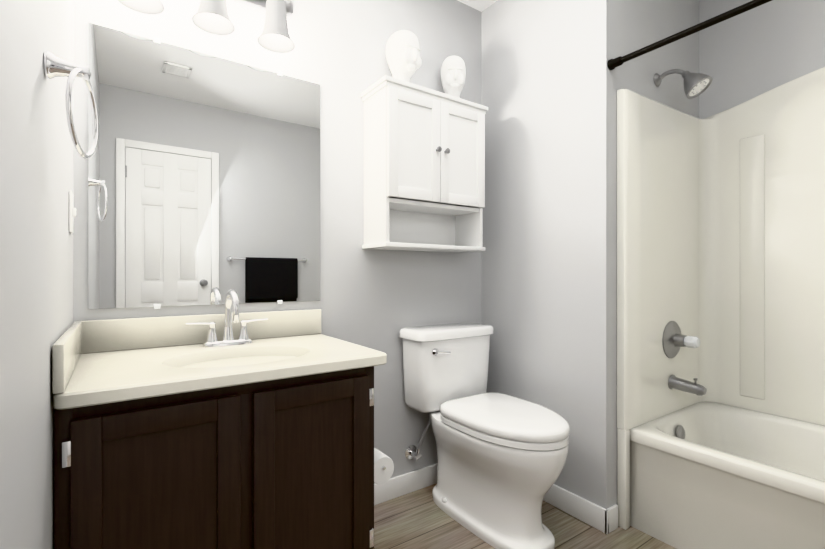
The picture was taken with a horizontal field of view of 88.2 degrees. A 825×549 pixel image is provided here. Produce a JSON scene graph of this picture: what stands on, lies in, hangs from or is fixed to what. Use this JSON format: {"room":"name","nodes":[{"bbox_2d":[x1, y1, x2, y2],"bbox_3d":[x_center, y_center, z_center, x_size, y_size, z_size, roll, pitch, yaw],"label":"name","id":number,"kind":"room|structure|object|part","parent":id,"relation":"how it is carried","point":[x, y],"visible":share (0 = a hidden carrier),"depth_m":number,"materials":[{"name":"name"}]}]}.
{"room":"bathroom","nodes":[
{"label":"bathroom","id":0,"kind":"room"},
{"bbox_2d":[0,0,72,548],"bbox_3d":[-0.463,-0.194,0.361,0.120,2.487,2.520,0,0,-35],"label":"wall","id":1,"kind":"structure","parent":0,"point":[36,241],"depth_m":0.69,"materials":[{"name":"grey paint"}]},
{"bbox_2d":[44,51,97,158],"bbox_3d":[-0.670,-0.330,0.837,0.079,0.194,0.166,0,0,-35],"label":"towel ring","id":2,"kind":"object","parent":1,"relation":"attached to","point":[54,66],"visible":1,"depth_m":0.82,"materials":[{"name":"silver metal"}]},
{"bbox_2d":[69,190,75,232],"bbox_3d":[-0.988,-0.180,1.239,0.013,0.117,0.072,0,0,-35],"label":"switch plate","id":3,"kind":"object","parent":1,"relation":"attached to","point":[72,212],"visible":0.98,"depth_m":1.22,"materials":[{"name":"white plastic"}]},
{"bbox_2d":[73,0,480,477],"bbox_3d":[-0.377,-0.194,1.880,1.751,2.487,0.120,0,0,-35],"label":"wall","id":4,"kind":"structure","parent":0,"point":[377,299],"depth_m":1.88,"materials":[{"name":"grey paint"}]},
{"bbox_2d":[117,0,164,14],"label":"sconce","id":5,"kind":"object","parent":4,"relation":"attached to","point":[150,7],"depth_m":1.39,"materials":[{"name":"white glass"}]},
{"bbox_2d":[88,22,319,308],"bbox_3d":[-0.709,-0.345,1.571,0.777,0.926,0.009,0,0,-35],"label":"mirror","id":6,"kind":"object","parent":4,"relation":"attached to","point":[203,178],"visible":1,"depth_m":1.52,"materials":[{"name":"clear glass"}]},
{"bbox_2d":[192,0,234,35],"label":"sconce","id":7,"kind":"object","parent":4,"relation":"attached to","point":[211,16],"depth_m":1.49,"materials":[{"name":"white glass"}]},
{"bbox_2d":[234,0,294,52],"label":"sconce","id":8,"kind":"object","parent":4,"relation":"attached to","point":[275,37],"depth_m":1.59,"materials":[{"name":"white glass"}]},
{"bbox_2d":[374,463,437,504],"bbox_3d":[-0.011,1.002,2.050,0.956,0.095,0.016,0,0,-35],"label":"baseboard","id":9,"kind":"structure","parent":4,"relation":"attached to","point":[406,483],"depth_m":2.03,"materials":[{"name":"white wood"}]},
{"bbox_2d":[361,75,487,252],"bbox_3d":[0.074,-0.463,1.970,0.581,0.695,0.240,0,0,-35],"label":"upper cabinet","id":10,"kind":"object","parent":4,"relation":"attached to","point":[424,168],"visible":1,"depth_m":1.88,"materials":[{"name":"white wood"}]},
{"bbox_2d":[386,30,421,81],"bbox_3d":[-0.040,-0.947,1.903,0.132,0.272,0.191,0,0,-39],"label":"mannequin","id":11,"kind":"object","parent":10,"relation":"on","point":[402,55],"visible":0.83,"depth_m":1.85},
{"bbox_2d":[441,56,465,97],"bbox_3d":[0.199,-0.935,2.077,0.121,0.250,0.176,0,0,-3],"label":"mannequin","id":12,"kind":"object","parent":10,"relation":"on","point":[453,71],"visible":0.81,"depth_m":2.02},
{"bbox_2d":[457,0,496,11],"bbox_3d":[0.662,-1.487,1.139,2.855,0.100,2.520,0,0,-35],"label":"ceiling","id":13,"kind":"structure","parent":0,"point":[480,5],"depth_m":2.26,"materials":[{"name":"white paint"}]},
{"bbox_2d":[374,483,676,548],"bbox_3d":[0.662,1.100,1.139,2.855,0.100,2.520,0,0,-35],"label":"floor","id":14,"kind":"structure","parent":0,"point":[419,519],"depth_m":1.74,"materials":[{"name":"brown wood"}]},
{"bbox_2d":[52,289,393,548],"bbox_3d":[-0.528,0.550,1.359,0.903,1.000,0.557,0,0,-35],"label":"bathroom vanity","id":15,"kind":"object","parent":14,"relation":"on","point":[229,429],"visible":1,"depth_m":1.13,"materials":[{"name":"brown wood"}]},
{"bbox_2d":[185,289,267,347],"bbox_3d":[-0.620,0.149,1.458,0.268,0.198,0.161,0,0,-35],"label":"faucet","id":16,"kind":"object","parent":15,"relation":"on","point":[228,341],"depth_m":1.48,"materials":[{"name":"silver metal"}]},
{"bbox_2d":[400,322,569,548],"bbox_3d":[0.326,0.650,1.835,0.464,0.799,0.752,0,0,-35],"label":"toilet","id":17,"kind":"object","parent":14,"relation":"on","point":[501,458],"visible":1,"depth_m":1.74,"materials":[{"name":"white ceramic"}]},
{"bbox_3d":[0.129,0.345,1.897,0.083,0.034,0.034,0,0,-35],"label":"lever","id":18,"kind":"part","parent":17,"relation":"part of","materials":[{"name":"silver metal"}]},
{"bbox_3d":[0.171,0.440,2.057,0.464,0.377,0.208,0,0,-35],"label":"tank","id":19,"kind":"part","parent":17,"relation":"part of","materials":[{"name":"white ceramic"}]},
{"bbox_3d":[0.384,0.591,1.751,0.386,0.074,0.548,0,0,-35],"label":"seat","id":20,"kind":"part","parent":17,"relation":"part of","materials":[{"name":"white plastic"}]},
{"bbox_2d":[617,67,824,548],"bbox_3d":[1.618,0.071,1.361,0.786,1.957,1.552,0,0,-35],"label":"tub","id":21,"kind":"object","parent":14,"relation":"on","point":[720,330],"visible":1,"depth_m":1.89,"materials":[{"name":"plastic"}]},
{"bbox_3d":[1.234,0.493,1.907,0.068,0.073,0.143,0,0,-35],"label":"spout","id":22,"kind":"part","parent":21,"relation":"part of","materials":[{"name":"silver metal"}]},
{"bbox_3d":[1.254,0.300,1.899,0.079,0.051,0.052,0,0,-35],"label":"valve knob","id":23,"kind":"part","parent":21,"relation":"part of","materials":[{"name":"white plastic"}]},
{"bbox_2d":[481,0,698,508],"bbox_3d":[0.954,-0.194,2.361,0.984,2.487,0.844,0,0,-35],"label":"wall","id":24,"kind":"structure","parent":0,"point":[551,83],"depth_m":1.94,"materials":[{"name":"grey paint"}]},
{"bbox_2d":[543,484,615,533],"bbox_3d":[0.598,1.002,2.015,0.032,0.095,0.707,0,0,-35],"label":"baseboard","id":25,"kind":"structure","parent":24,"relation":"attached to","point":[600,518],"depth_m":1.81,"materials":[{"name":"white wood"}]},
{"bbox_2d":[654,69,712,98],"bbox_3d":[1.196,-0.850,1.881,0.108,0.160,0.220,0,0,-35],"label":"shower head","id":26,"kind":"object","parent":24,"relation":"attached to","point":[696,84],"visible":1,"depth_m":1.84},
{"bbox_2d":[607,0,771,69],"bbox_3d":[1.254,-0.860,1.109,0.042,0.042,1.552,0,0,-35],"label":"shower rod","id":27,"kind":"object","parent":24,"relation":"attached to","point":[612,64],"visible":1,"depth_m":1.50,"materials":[{"name":"black metal"}]},
{"bbox_2d":[699,0,824,118],"bbox_3d":[2.026,-0.194,1.571,0.120,2.487,1.676,0,0,-35],"label":"wall","id":28,"kind":"structure","parent":0,"point":[755,52],"depth_m":2.03,"materials":[{"name":"grey paint"}]}
]}

